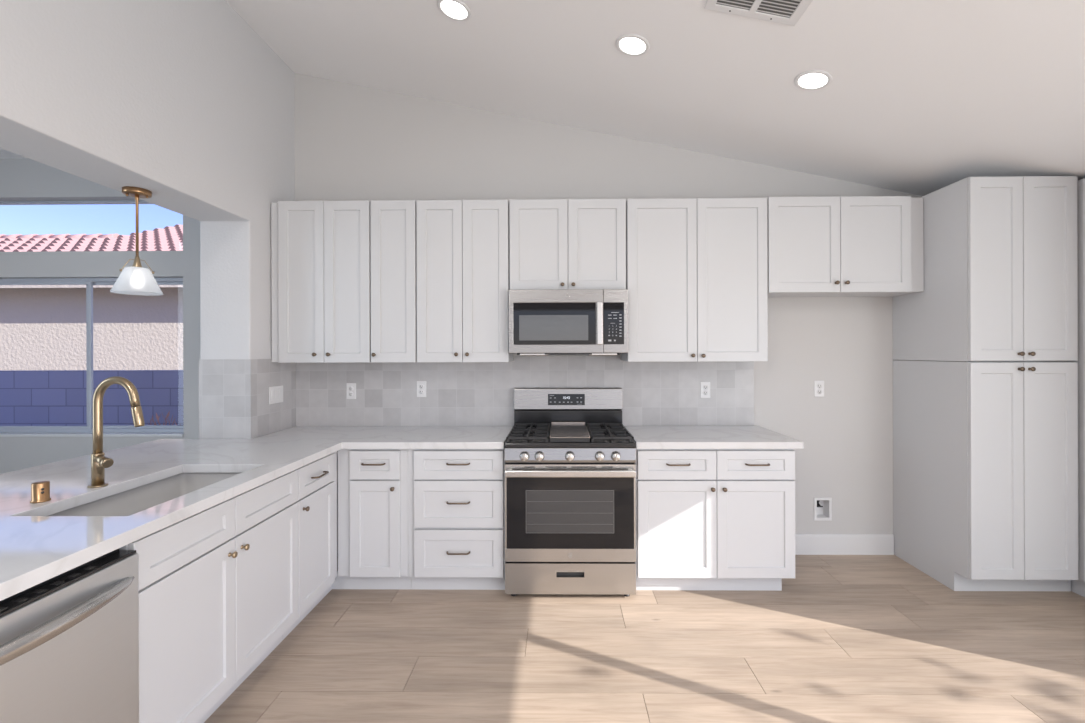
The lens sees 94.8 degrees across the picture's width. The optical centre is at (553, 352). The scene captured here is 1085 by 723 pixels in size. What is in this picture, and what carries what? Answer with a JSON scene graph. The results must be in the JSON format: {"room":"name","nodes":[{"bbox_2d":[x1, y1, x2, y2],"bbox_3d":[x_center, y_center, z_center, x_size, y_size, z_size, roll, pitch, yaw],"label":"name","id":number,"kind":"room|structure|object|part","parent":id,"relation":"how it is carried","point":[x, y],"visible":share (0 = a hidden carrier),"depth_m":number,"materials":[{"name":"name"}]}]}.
{"room":"kitchen","nodes":[
{"label":"kitchen","id":0,"kind":"room"},
{"bbox_2d":[0,148,25,158],"bbox_3d":[-4.044,-1.673,1.516,3.685,0.250,6.130,0,0,1],"label":"ceiling","id":1,"kind":"structure","parent":0,"point":[4,154],"depth_m":3.92,"materials":[{"name":"white paint"}]},
{"bbox_2d":[0,158,199,473],"bbox_3d":[-3.708,-0.139,4.052,3.085,3.220,0.150,0,0,1],"label":"wall","id":2,"kind":"structure","parent":0,"point":[21,179],"depth_m":3.98,"materials":[{"name":"grey paint"}]},
{"bbox_2d":[0,200,151,204],"bbox_3d":[-3.817,-1.022,4.098,1.748,0.432,0.040,0,0,1],"label":"window","id":3,"kind":"structure","parent":2,"relation":"in","point":[130,201],"depth_m":4.08,"materials":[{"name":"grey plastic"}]},
{"bbox_2d":[0,278,182,436],"bbox_3d":[-3.815,0.036,4.037,1.750,1.271,0.142,0,0,1],"label":"window","id":4,"kind":"structure","parent":2,"relation":"in","point":[108,430],"depth_m":4.04,"materials":[{"name":"grey plastic"}]},
{"bbox_3d":[-4.204,0.026,4.061,0.914,1.194,0.020,0,0,1],"label":"sash","id":5,"kind":"part","parent":4,"relation":"part of","materials":[{"name":"grey plastic"}]},
{"bbox_3d":[-3.813,0.661,4.001,1.750,0.020,0.070,0,0,1],"label":"sill","id":6,"kind":"part","parent":4,"relation":"part of","materials":[{"name":"white paint"}]},
{"bbox_3d":[-3.390,0.024,4.081,0.844,1.194,0.020,0,0,1],"label":"sash","id":7,"kind":"part","parent":4,"relation":"part of","materials":[{"name":"grey plastic"}]},
{"bbox_2d":[0,0,294,437],"bbox_3d":[-2.056,-0.374,0.391,0.312,3.680,7.430,0,0,1],"label":"wall","id":8,"kind":"structure","parent":0,"point":[183,102],"depth_m":2.51,"materials":[{"name":"white paint"}]},
{"bbox_2d":[110,186,162,295],"bbox_3d":[-2.071,-0.550,2.484,0.204,0.514,0.204,0,0,1],"label":"pendant lamp","id":9,"kind":"object","parent":8,"relation":"hanging from","point":[136,279],"visible":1,"depth_m":2.45,"materials":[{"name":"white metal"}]},
{"bbox_3d":[-2.070,-0.356,2.484,0.204,0.126,0.204,0,0,1],"label":"lamp shade","id":10,"kind":"part","parent":9,"relation":"part of","materials":[{"name":"white glass"}]},
{"bbox_2d":[132,255,141,266],"bbox_3d":[-2.070,-0.445,2.484,0.040,0.076,0.040,0,0,1],"label":"socket","id":11,"kind":"object","parent":9,"relation":"attached to","point":[137,263],"depth_m":2.47,"materials":[{"name":"gold metal"}]},
{"bbox_3d":[-2.071,-0.632,2.484,0.018,0.301,0.018,0,0,1],"label":"rod","id":12,"kind":"part","parent":9,"relation":"part of","materials":[{"name":"orange metal"}]},
{"bbox_2d":[294,73,921,552],"bbox_3d":[0.968,-0.362,3.640,5.653,3.640,0.160,0,0,1],"label":"wall","id":13,"kind":"structure","parent":0,"point":[353,142],"depth_m":3.56,"materials":[{"name":"grey paint"}]},
{"bbox_2d":[271,201,370,362],"bbox_3d":[-1.524,-0.461,3.410,0.658,1.058,0.359,0,0,1],"label":"upper cabinet","id":14,"kind":"object","parent":13,"relation":"attached to","point":[321,250],"visible":1,"depth_m":3.27,"materials":[{"name":"white paint"}]},
{"bbox_3d":[-1.649,-0.460,3.271,0.299,1.058,0.020,0,0,1],"label":"door","id":15,"kind":"part","parent":14,"relation":"part of","materials":[{"name":"white paint"}]},
{"bbox_3d":[-1.348,-0.461,3.267,0.297,1.058,0.020,0,0,1],"label":"door","id":16,"kind":"part","parent":14,"relation":"part of","materials":[{"name":"white paint"}]},
{"bbox_2d":[370,200,416,362],"bbox_3d":[-1.042,-0.462,3.404,0.296,1.058,0.359,0,0,1],"label":"upper cabinet","id":17,"kind":"object","parent":13,"relation":"attached to","point":[393,222],"visible":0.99,"depth_m":3.26,"materials":[{"name":"white paint"}]},
{"bbox_2d":[416,200,512,361],"bbox_3d":[-0.589,-0.463,3.398,0.602,1.058,0.359,0,0,1],"label":"upper cabinet","id":18,"kind":"object","parent":13,"relation":"attached to","point":[463,258],"visible":1,"depth_m":3.25,"materials":[{"name":"white paint"}]},
{"bbox_3d":[-0.741,-0.463,3.260,0.297,1.058,0.020,0,0,1],"label":"door","id":19,"kind":"part","parent":18,"relation":"part of","materials":[{"name":"white paint"}]},
{"bbox_3d":[-0.440,-0.464,3.256,0.298,1.058,0.020,0,0,1],"label":"door","id":20,"kind":"part","parent":18,"relation":"part of","materials":[{"name":"white paint"}]},
{"bbox_2d":[199,356,753,438],"bbox_3d":[-0.374,0.277,3.310,3.597,0.500,0.534,0,0,1],"label":"tile backsplash","id":21,"kind":"structure","parent":13,"relation":"attached to","point":[233,393],"depth_m":3.56,"materials":[{"name":"white tile"}]},
{"bbox_2d":[269,385,282,403],"bbox_3d":[-1.847,0.284,3.334,0.010,0.114,0.160,0,0,1],"label":"light switch","id":22,"kind":"object","parent":21,"relation":"attached to","point":[275,392],"visible":1,"depth_m":3.32,"materials":[{"name":"white plastic"}]},
{"bbox_2d":[346,383,355,398],"bbox_3d":[-1.448,0.280,3.578,0.070,0.114,0.009,0,0,1],"label":"wall outlet","id":23,"kind":"object","parent":21,"relation":"attached to","point":[350,387],"visible":1,"depth_m":3.58,"materials":[{"name":"white plastic"}]},
{"bbox_2d":[417,381,425,396],"bbox_3d":[-0.942,0.264,3.571,0.070,0.114,0.009,0,0,1],"label":"wall outlet","id":24,"kind":"object","parent":21,"relation":"attached to","point":[421,385],"visible":1,"depth_m":3.57,"materials":[{"name":"white plastic"}]},
{"bbox_2d":[700,382,709,397],"bbox_3d":[1.083,0.269,3.546,0.070,0.114,0.009,0,0,1],"label":"wall outlet","id":25,"kind":"object","parent":21,"relation":"attached to","point":[704,386],"visible":1,"depth_m":3.54,"materials":[{"name":"white plastic"}]},
{"bbox_2d":[509,199,625,289],"bbox_3d":[0.097,-0.699,3.390,0.761,0.590,0.359,0,0,1],"label":"upper cabinet","id":26,"kind":"object","parent":13,"relation":"attached to","point":[554,243],"visible":0.99,"depth_m":3.25,"materials":[{"name":"white paint"}]},
{"bbox_3d":[-0.094,-0.699,3.251,0.378,0.590,0.020,0,0,1],"label":"door","id":27,"kind":"part","parent":26,"relation":"part of","materials":[{"name":"white paint"}]},
{"bbox_2d":[509,289,627,355],"bbox_3d":[0.099,-0.189,3.350,0.758,0.419,0.424,0,0,1],"label":"microwave","id":28,"kind":"object","parent":26,"relation":"attached to","point":[542,321],"visible":1,"depth_m":3.16,"materials":[{"name":"grey metal"}]},
{"bbox_3d":[0.009,-0.182,3.177,0.522,0.265,0.024,0,0,1],"label":"door glass","id":29,"kind":"part","parent":28,"relation":"part of","materials":[{"name":"black glass"}]},
{"bbox_3d":[0.294,-0.183,3.148,0.036,0.270,0.024,0,0,1],"label":"handle","id":30,"kind":"part","parent":28,"relation":"part of","materials":[{"name":"silver metal"}]},
{"bbox_3d":[0.398,-0.198,3.173,0.156,0.403,0.025,0,0,1],"label":"control panel","id":31,"kind":"part","parent":28,"relation":"part of","materials":[{"name":"silver metal"}]},
{"bbox_3d":[0.286,-0.700,3.247,0.375,0.590,0.020,0,0,1],"label":"door","id":32,"kind":"part","parent":26,"relation":"part of","materials":[{"name":"white paint"}]},
{"bbox_2d":[621,198,767,361],"bbox_3d":[0.936,-0.468,3.379,0.907,1.058,0.359,0,0,1],"label":"upper cabinet","id":33,"kind":"object","parent":13,"relation":"attached to","point":[697,283],"visible":1,"depth_m":3.23,"materials":[{"name":"white paint"}]},
{"bbox_3d":[0.708,-0.467,3.241,0.448,1.058,0.020,0,0,1],"label":"door","id":34,"kind":"part","parent":33,"relation":"part of","materials":[{"name":"white paint"}]},
{"bbox_3d":[1.160,-0.468,3.236,0.452,1.058,0.020,0,0,1],"label":"door","id":35,"kind":"part","parent":33,"relation":"part of","materials":[{"name":"white paint"}]},
{"bbox_2d":[814,381,823,396],"bbox_3d":[1.891,0.260,3.544,0.070,0.114,0.009,0,0,1],"label":"wall outlet","id":36,"kind":"object","parent":13,"relation":"attached to","point":[818,385],"visible":1,"depth_m":3.54,"materials":[{"name":"white plastic"}]},
{"bbox_2d":[814,498,831,520],"bbox_3d":[1.917,1.115,3.581,0.124,0.162,0.080,0,0,1],"label":"water supply box","id":37,"kind":"object","parent":13,"relation":"attached to","point":[822,507],"visible":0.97,"depth_m":3.55,"materials":[{"name":"white plastic"}]},
{"bbox_2d":[795,534,893,554],"bbox_3d":[1.939,1.364,3.540,0.942,0.142,0.014,0,0,1],"label":"baseboard","id":38,"kind":"structure","parent":13,"relation":"attached to","point":[805,544],"depth_m":3.53,"materials":[{"name":"white paint"}]},
{"bbox_2d":[767,196,923,296],"bbox_3d":[1.897,-0.696,3.367,1.008,0.618,0.359,0,0,1],"label":"upper cabinet","id":39,"kind":"object","parent":13,"relation":"attached to","point":[828,246],"visible":0.99,"depth_m":3.22,"materials":[{"name":"white paint"}]},
{"bbox_3d":[1.623,-0.696,3.230,0.459,0.618,0.020,0,0,1],"label":"door","id":40,"kind":"part","parent":39,"relation":"part of","materials":[{"name":"white paint"}]},
{"bbox_3d":[2.082,-0.697,3.224,0.451,0.618,0.020,0,0,1],"label":"door","id":41,"kind":"part","parent":39,"relation":"part of","materials":[{"name":"white paint"}]},
{"bbox_2d":[204,553,1084,722],"bbox_3d":[-0.767,1.502,0.331,9.050,0.120,7.358,0,0,1],"label":"floor","id":42,"kind":"structure","parent":0,"point":[848,638],"depth_m":2.36,"materials":[{"name":"brown wood"}]},
{"bbox_2d":[0,548,138,722],"bbox_3d":[-1.546,1.012,1.226,0.662,0.865,0.602,0,0,1],"label":"dishwasher","id":43,"kind":"object","parent":42,"relation":"on","point":[69,641],"visible":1,"depth_m":1.32,"materials":[{"name":"grey metal"}]},
{"bbox_3d":[-1.247,0.679,1.223,0.062,0.050,0.560,0,0,1],"label":"handle","id":44,"kind":"part","parent":43,"relation":"part of","materials":[{"name":"silver metal"}]},
{"bbox_2d":[119,469,298,722],"bbox_3d":[-1.562,1.011,2.018,0.623,0.868,0.968,0,0,1],"label":"base cabinet","id":45,"kind":"object","parent":42,"relation":"on","point":[219,584],"visible":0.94,"depth_m":1.89,"materials":[{"name":"white paint"}]},
{"bbox_3d":[-1.293,0.664,1.772,0.020,0.156,0.480,0,0,1],"label":"false drawer","id":46,"kind":"part","parent":45,"relation":"part of","materials":[{"name":"white paint"}]},
{"bbox_3d":[-1.292,1.042,1.772,0.020,0.584,0.480,0,0,1],"label":"door","id":47,"kind":"part","parent":45,"relation":"part of","materials":[{"name":"white paint"}]},
{"bbox_3d":[-1.266,0.801,1.973,0.029,0.026,0.026,0,0,1],"label":"knob","id":48,"kind":"part","parent":45,"relation":"part of","materials":[{"name":"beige metal"}]},
{"bbox_3d":[-1.265,0.801,2.050,0.029,0.026,0.026,0,0,1],"label":"knob","id":49,"kind":"part","parent":45,"relation":"part of","materials":[{"name":"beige metal"}]},
{"bbox_2d":[0,426,512,600],"bbox_3d":[-1.359,0.550,2.234,2.124,0.040,2.693,0,0,1],"label":"countertop","id":50,"kind":"structure","parent":45,"relation":"on","point":[36,547],"depth_m":2.12,"materials":[{"name":"white stone"}]},
{"bbox_2d":[30,481,50,502],"bbox_3d":[-1.829,0.497,1.780,0.054,0.068,0.054,0,0,1],"label":"air gap","id":51,"kind":"object","parent":50,"relation":"on","point":[40,490],"visible":1,"depth_m":1.76,"materials":[{"name":"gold metal"}]},
{"bbox_2d":[87,376,144,487],"bbox_3d":[-1.732,0.313,1.972,0.215,0.435,0.081,0,0,1],"label":"kitchen faucet","id":52,"kind":"object","parent":50,"relation":"on","point":[99,461],"visible":1,"depth_m":1.97,"materials":[{"name":"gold metal"}]},
{"bbox_3d":[-1.808,0.528,1.982,0.062,0.006,0.062,0,0,1],"label":"plate","id":53,"kind":"part","parent":52,"relation":"part of","materials":[{"name":"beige metal"}]},
{"bbox_3d":[-1.769,0.428,1.964,0.079,0.051,0.039,0,0,27],"label":"handle","id":54,"kind":"part","parent":52,"relation":"part of","materials":[{"name":"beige metal"}]},
{"bbox_3d":[-1.732,0.248,1.981,0.184,0.305,0.031,0,0,1],"label":"spout","id":55,"kind":"part","parent":52,"relation":"part of","materials":[{"name":"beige metal"}]},
{"bbox_2d":[49,473,239,515],"bbox_3d":[-1.565,0.680,1.990,0.436,0.218,0.794,0,0,1],"label":"sink","id":56,"kind":"object","parent":50,"relation":"in","point":[135,500],"visible":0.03,"depth_m":2.17,"materials":[{"name":"grey metal"}]},
{"bbox_3d":[-1.287,0.664,2.256,0.020,0.156,0.482,0,0,1],"label":"false drawer","id":57,"kind":"part","parent":45,"relation":"part of","materials":[{"name":"white paint"}]},
{"bbox_3d":[-1.286,1.042,2.256,0.020,0.584,0.482,0,0,1],"label":"door","id":58,"kind":"part","parent":45,"relation":"part of","materials":[{"name":"white paint"}]},
{"bbox_2d":[283,451,336,639],"bbox_3d":[-1.548,1.011,2.772,0.631,0.868,0.538,0,0,1],"label":"base cabinet","id":59,"kind":"object","parent":42,"relation":"on","point":[317,480],"visible":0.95,"depth_m":2.69,"materials":[{"name":"white paint"}]},
{"bbox_3d":[-1.280,1.042,2.702,0.020,0.584,0.399,0,0,1],"label":"door","id":60,"kind":"part","parent":59,"relation":"part of","materials":[{"name":"white paint"}]},
{"bbox_3d":[-1.281,0.664,2.702,0.020,0.156,0.399,0,0,1],"label":"drawer","id":61,"kind":"part","parent":59,"relation":"part of","materials":[{"name":"white paint"}]},
{"bbox_3d":[-1.253,0.662,2.695,0.037,0.010,0.142,0,0,1],"label":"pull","id":62,"kind":"part","parent":59,"relation":"part of","materials":[{"name":"brown metal"}]},
{"bbox_2d":[332,449,410,588],"bbox_3d":[-1.110,1.010,3.251,0.498,0.868,0.667,0,0,1],"label":"base cabinet","id":63,"kind":"object","parent":42,"relation":"on","point":[372,483],"visible":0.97,"depth_m":2.96,"materials":[{"name":"white paint"}]},
{"bbox_3d":[-1.062,0.659,2.935,0.142,0.010,0.037,0,0,1],"label":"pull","id":64,"kind":"part","parent":63,"relation":"part of","materials":[{"name":"brown metal"}]},
{"bbox_3d":[-1.058,0.670,2.963,0.298,0.169,0.020,0,0,1],"label":"drawer","id":65,"kind":"part","parent":63,"relation":"part of","materials":[{"name":"white paint"}]},
{"bbox_3d":[-1.057,1.048,2.963,0.298,0.571,0.020,0,0,1],"label":"door","id":66,"kind":"part","parent":63,"relation":"part of","materials":[{"name":"white paint"}]},
{"bbox_2d":[408,448,504,589],"bbox_3d":[-0.572,1.008,3.244,0.577,0.868,0.667,0,0,1],"label":"base cabinet","id":67,"kind":"object","parent":42,"relation":"on","point":[456,497],"visible":0.98,"depth_m":2.95,"materials":[{"name":"white paint"}]},
{"bbox_3d":[-0.558,1.180,2.929,0.142,0.010,0.037,0,0,1],"label":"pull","id":68,"kind":"part","parent":67,"relation":"part of","materials":[{"name":"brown metal"}]},
{"bbox_3d":[-0.559,0.885,2.929,0.142,0.010,0.037,0,0,1],"label":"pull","id":69,"kind":"part","parent":67,"relation":"part of","materials":[{"name":"brown metal"}]},
{"bbox_3d":[-0.559,0.657,2.929,0.142,0.010,0.037,0,0,1],"label":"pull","id":70,"kind":"part","parent":67,"relation":"part of","materials":[{"name":"brown metal"}]},
{"bbox_3d":[-0.560,0.668,2.957,0.529,0.169,0.020,0,0,1],"label":"drawer","id":71,"kind":"part","parent":67,"relation":"part of","materials":[{"name":"white paint"}]},
{"bbox_3d":[-0.558,1.191,2.957,0.529,0.281,0.020,0,0,1],"label":"drawer","id":72,"kind":"part","parent":67,"relation":"part of","materials":[{"name":"white paint"}]},
{"bbox_3d":[-0.559,0.900,2.957,0.529,0.278,0.020,0,0,1],"label":"drawer","id":73,"kind":"part","parent":67,"relation":"part of","materials":[{"name":"white paint"}]},
{"bbox_2d":[504,387,635,596],"bbox_3d":[0.103,0.846,3.201,0.760,1.188,0.716,0,0,1],"label":"gas range","id":74,"kind":"object","parent":42,"relation":"on","point":[570,471],"visible":1,"depth_m":2.90,"materials":[{"name":"grey metal"}]},
{"bbox_3d":[-0.165,0.603,2.875,0.058,0.058,0.040,0,0,1],"label":"knob","id":75,"kind":"part","parent":74,"relation":"part of","materials":[{"name":"silver metal"}]},
{"bbox_3d":[-0.079,0.603,2.874,0.058,0.058,0.040,0,0,1],"label":"knob","id":76,"kind":"part","parent":74,"relation":"part of","materials":[{"name":"silver metal"}]},
{"bbox_3d":[0.093,0.332,3.496,0.258,0.078,0.003,0,-4,1],"label":"display panel","id":77,"kind":"part","parent":74,"relation":"part of","materials":[{"name":"black glass"}]},
{"bbox_3d":[0.106,0.475,3.530,0.758,0.130,0.058,0,0,1],"label":"panel","id":78,"kind":"part","parent":74,"relation":"part of","materials":[{"name":"black metal"}]},
{"bbox_3d":[0.098,0.696,2.871,0.754,0.040,0.056,0,0,1],"label":"handle","id":79,"kind":"part","parent":74,"relation":"part of","materials":[{"name":"silver metal"}]},
{"bbox_3d":[0.097,0.602,2.872,0.058,0.058,0.040,0,0,1],"label":"knob","id":80,"kind":"part","parent":74,"relation":"part of","materials":[{"name":"silver metal"}]},
{"bbox_3d":[0.101,1.317,2.917,0.760,0.178,0.041,0,0,1],"label":"storage drawer","id":81,"kind":"part","parent":74,"relation":"part of","materials":[{"name":"silver metal"}]},
{"bbox_3d":[0.101,1.292,2.913,0.172,0.041,0.036,0,0,1],"label":"recessed pull","id":82,"kind":"part","parent":74,"relation":"part of","materials":[{"name":"black metal"}]},
{"bbox_3d":[0.100,0.935,2.917,0.760,0.564,0.043,0,0,1],"label":"oven door","id":83,"kind":"part","parent":74,"relation":"part of","materials":[{"name":"silver metal"}]},
{"bbox_3d":[0.100,0.933,2.903,0.739,0.415,0.012,0,0,1],"label":"glass","id":84,"kind":"part","parent":74,"relation":"part of","materials":[{"name":"black glass"}]},
{"bbox_2d":[505,427,635,447],"bbox_3d":[0.102,0.541,3.196,0.760,0.030,0.606,0,0,1],"label":"cooktop","id":85,"kind":"object","parent":74,"relation":"in","point":[510,443],"depth_m":2.91,"materials":[{"name":"black metal"}]},
{"bbox_3d":[0.099,0.599,2.913,0.760,0.083,0.051,0,0,1],"label":"control panel","id":86,"kind":"part","parent":74,"relation":"part of","materials":[{"name":"silver metal"}]},
{"bbox_3d":[0.270,0.602,2.870,0.058,0.058,0.040,0,0,1],"label":"knob","id":87,"kind":"part","parent":74,"relation":"part of","materials":[{"name":"silver metal"}]},
{"bbox_3d":[0.363,0.601,2.869,0.058,0.058,0.040,0,0,1],"label":"knob","id":88,"kind":"part","parent":74,"relation":"part of","materials":[{"name":"silver metal"}]},
{"bbox_2d":[635,449,794,590],"bbox_3d":[0.958,1.004,3.225,0.932,0.868,0.667,0,0,1],"label":"base cabinet","id":89,"kind":"object","parent":42,"relation":"on","point":[707,519],"visible":0.98,"depth_m":2.93,"materials":[{"name":"white paint"}]},
{"bbox_3d":[0.730,0.665,2.941,0.462,0.169,0.020,0,0,1],"label":"drawer","id":90,"kind":"part","parent":89,"relation":"part of","materials":[{"name":"white paint"}]},
{"bbox_3d":[0.731,1.043,2.941,0.462,0.571,0.020,0,0,1],"label":"door","id":91,"kind":"part","parent":89,"relation":"part of","materials":[{"name":"white paint"}]},
{"bbox_3d":[0.734,0.657,2.913,0.142,0.010,0.037,0,0,1],"label":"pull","id":92,"kind":"part","parent":89,"relation":"part of","materials":[{"name":"brown metal"}]},
{"bbox_2d":[624,426,803,448],"bbox_3d":[0.975,0.543,3.228,0.972,0.040,0.646,0,0,1],"label":"countertop","id":93,"kind":"structure","parent":89,"relation":"on","point":[645,437],"depth_m":3.03,"materials":[{"name":"white stone"}]},
{"bbox_3d":[1.191,0.663,2.935,0.456,0.169,0.020,0,0,1],"label":"drawer","id":94,"kind":"part","parent":89,"relation":"part of","materials":[{"name":"white paint"}]},
{"bbox_3d":[1.192,1.041,2.935,0.456,0.571,0.020,0,0,1],"label":"door","id":95,"kind":"part","parent":89,"relation":"part of","materials":[{"name":"white paint"}]},
{"bbox_3d":[1.196,0.656,2.907,0.142,0.010,0.037,0,0,1],"label":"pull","id":96,"kind":"part","parent":89,"relation":"part of","materials":[{"name":"brown metal"}]},
{"bbox_2d":[893,360,1078,590],"bbox_3d":[2.754,0.744,3.188,0.692,1.376,0.696,0,0,1],"label":"pantry cabinet","id":97,"kind":"object","parent":42,"relation":"on","point":[985,453],"visible":1,"depth_m":2.88,"materials":[{"name":"white paint"}]},
{"bbox_2d":[893,176,1077,360],"bbox_3d":[2.723,-0.481,3.188,0.636,1.067,0.696,0,0,1],"label":"pantry cabinet","id":98,"kind":"object","parent":97,"relation":"on","point":[1001,253],"visible":1,"depth_m":2.88,"materials":[{"name":"white paint"}]},
{"bbox_3d":[2.555,-0.482,2.881,0.300,1.060,0.020,0,0,1],"label":"door","id":99,"kind":"part","parent":98,"relation":"part of","materials":[{"name":"white paint"}]},
{"bbox_3d":[2.861,-0.482,2.877,0.304,1.060,0.020,0,0,1],"label":"door","id":100,"kind":"part","parent":98,"relation":"part of","materials":[{"name":"white paint"}]},
{"bbox_3d":[2.558,0.686,2.881,0.300,1.250,0.020,0,0,1],"label":"door","id":101,"kind":"part","parent":97,"relation":"part of","materials":[{"name":"white paint"}]},
{"bbox_3d":[2.864,0.685,2.877,0.304,1.250,0.020,0,0,1],"label":"door","id":102,"kind":"part","parent":97,"relation":"part of","materials":[{"name":"white paint"}]},
{"bbox_2d":[1058,178,1084,596],"bbox_3d":[3.311,0.218,2.688,0.644,2.425,1.680,0,0,1],"label":"tall cabinet","id":103,"kind":"object","parent":42,"relation":"on","point":[1077,586],"visible":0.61,"depth_m":2.87,"materials":[{"name":"white paint"}]},
{"bbox_3d":[3.024,-0.469,2.596,0.020,1.040,0.490,0,0,1],"label":"door","id":104,"kind":"part","parent":103,"relation":"part of","materials":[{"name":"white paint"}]},
{"bbox_3d":[3.028,0.683,2.596,0.020,1.248,0.490,0,0,1],"label":"door","id":105,"kind":"part","parent":103,"relation":"part of","materials":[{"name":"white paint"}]},
{"bbox_2d":[226,0,1084,195],"bbox_3d":[0.765,-1.643,0.181,5.965,1.282,7.082,0,0,1],"label":"ceiling","id":106,"kind":"structure","parent":0,"point":[923,97],"depth_m":2.67,"materials":[{"name":"white paint"}]},
{"bbox_2d":[437,0,470,20],"bbox_3d":[-0.499,-1.732,2.522,0.170,0.039,0.174,0,0,5],"label":"recessed light","id":107,"kind":"object","parent":106,"relation":"in","point":[456,10],"visible":1,"depth_m":2.52,"materials":[{"name":"white paint"}]},
{"bbox_2d":[441,1,466,18],"bbox_3d":[-0.500,-1.732,2.522,0.132,0.002,0.132,11,0,1],"label":"diffuser","id":108,"kind":"object","parent":107,"relation":"attached to","point":[451,9],"depth_m":2.52,"materials":[{"name":"white plastic"}]},
{"bbox_2d":[616,34,649,55],"bbox_3d":[0.402,-1.550,2.522,0.170,0.039,0.174,0,0,5],"label":"recessed light","id":109,"kind":"object","parent":106,"relation":"in","point":[628,44],"visible":1,"depth_m":2.52,"materials":[{"name":"white paint"}]},
{"bbox_2d":[620,37,645,53],"bbox_3d":[0.402,-1.551,2.522,0.132,0.002,0.132,11,0,1],"label":"diffuser","id":110,"kind":"object","parent":109,"relation":"attached to","point":[628,45],"depth_m":2.52,"materials":[{"name":"white plastic"}]},
{"bbox_2d":[704,0,812,25],"bbox_3d":[0.850,-1.457,2.019,0.392,0.086,0.300,0,0,1],"label":"ceiling vent","id":111,"kind":"object","parent":106,"relation":"in","point":[787,12],"visible":1,"depth_m":2.12,"materials":[{"name":"white metal"}]},
{"bbox_2d":[794,70,831,89],"bbox_3d":[1.308,-1.367,2.512,0.170,0.039,0.174,0,0,5],"label":"recessed light","id":112,"kind":"object","parent":106,"relation":"in","point":[811,79],"visible":1,"depth_m":2.50,"materials":[{"name":"white paint"}]},
{"bbox_2d":[799,73,827,87],"bbox_3d":[1.308,-1.368,2.512,0.132,0.002,0.132,11,0,1],"label":"diffuser","id":113,"kind":"object","parent":112,"relation":"attached to","point":[806,80],"depth_m":2.51,"materials":[{"name":"white plastic"}]},
{"label":"outside","id":114,"kind":"structure","parent":0,"visible":0},
{"bbox_3d":[-4.901,1.667,7.562,70.000,0.175,65.000,0,0,1],"label":"ground","id":115,"kind":"structure","parent":114,"visible":0},
{"bbox_2d":[0,370,182,425],"bbox_3d":[-5.675,0.899,5.871,7.500,1.365,0.200,0,0,1],"label":"wall","id":116,"kind":"structure","parent":115,"relation":"on","point":[27,397],"depth_m":5.77,"materials":[{"name":"concrete"}]},
{"bbox_2d":[0,224,182,370],"bbox_3d":[-9.294,-1.607,12.877,14.100,6.399,8.640,0,0,1],"label":"house","id":117,"kind":"structure","parent":115,"relation":"on","point":[43,327],"depth_m":9.11,"materials":[{"name":"beige paint"}]},
{"bbox_2d":[147,411,180,424],"bbox_3d":[-4.225,1.110,5.401,0.354,0.938,0.250,0,0,37],"label":"dry shrub","id":118,"kind":"object","parent":115,"relation":"on","point":[167,415],"visible":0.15,"depth_m":5.39,"materials":[{"name":"brown plant"}]}
]}

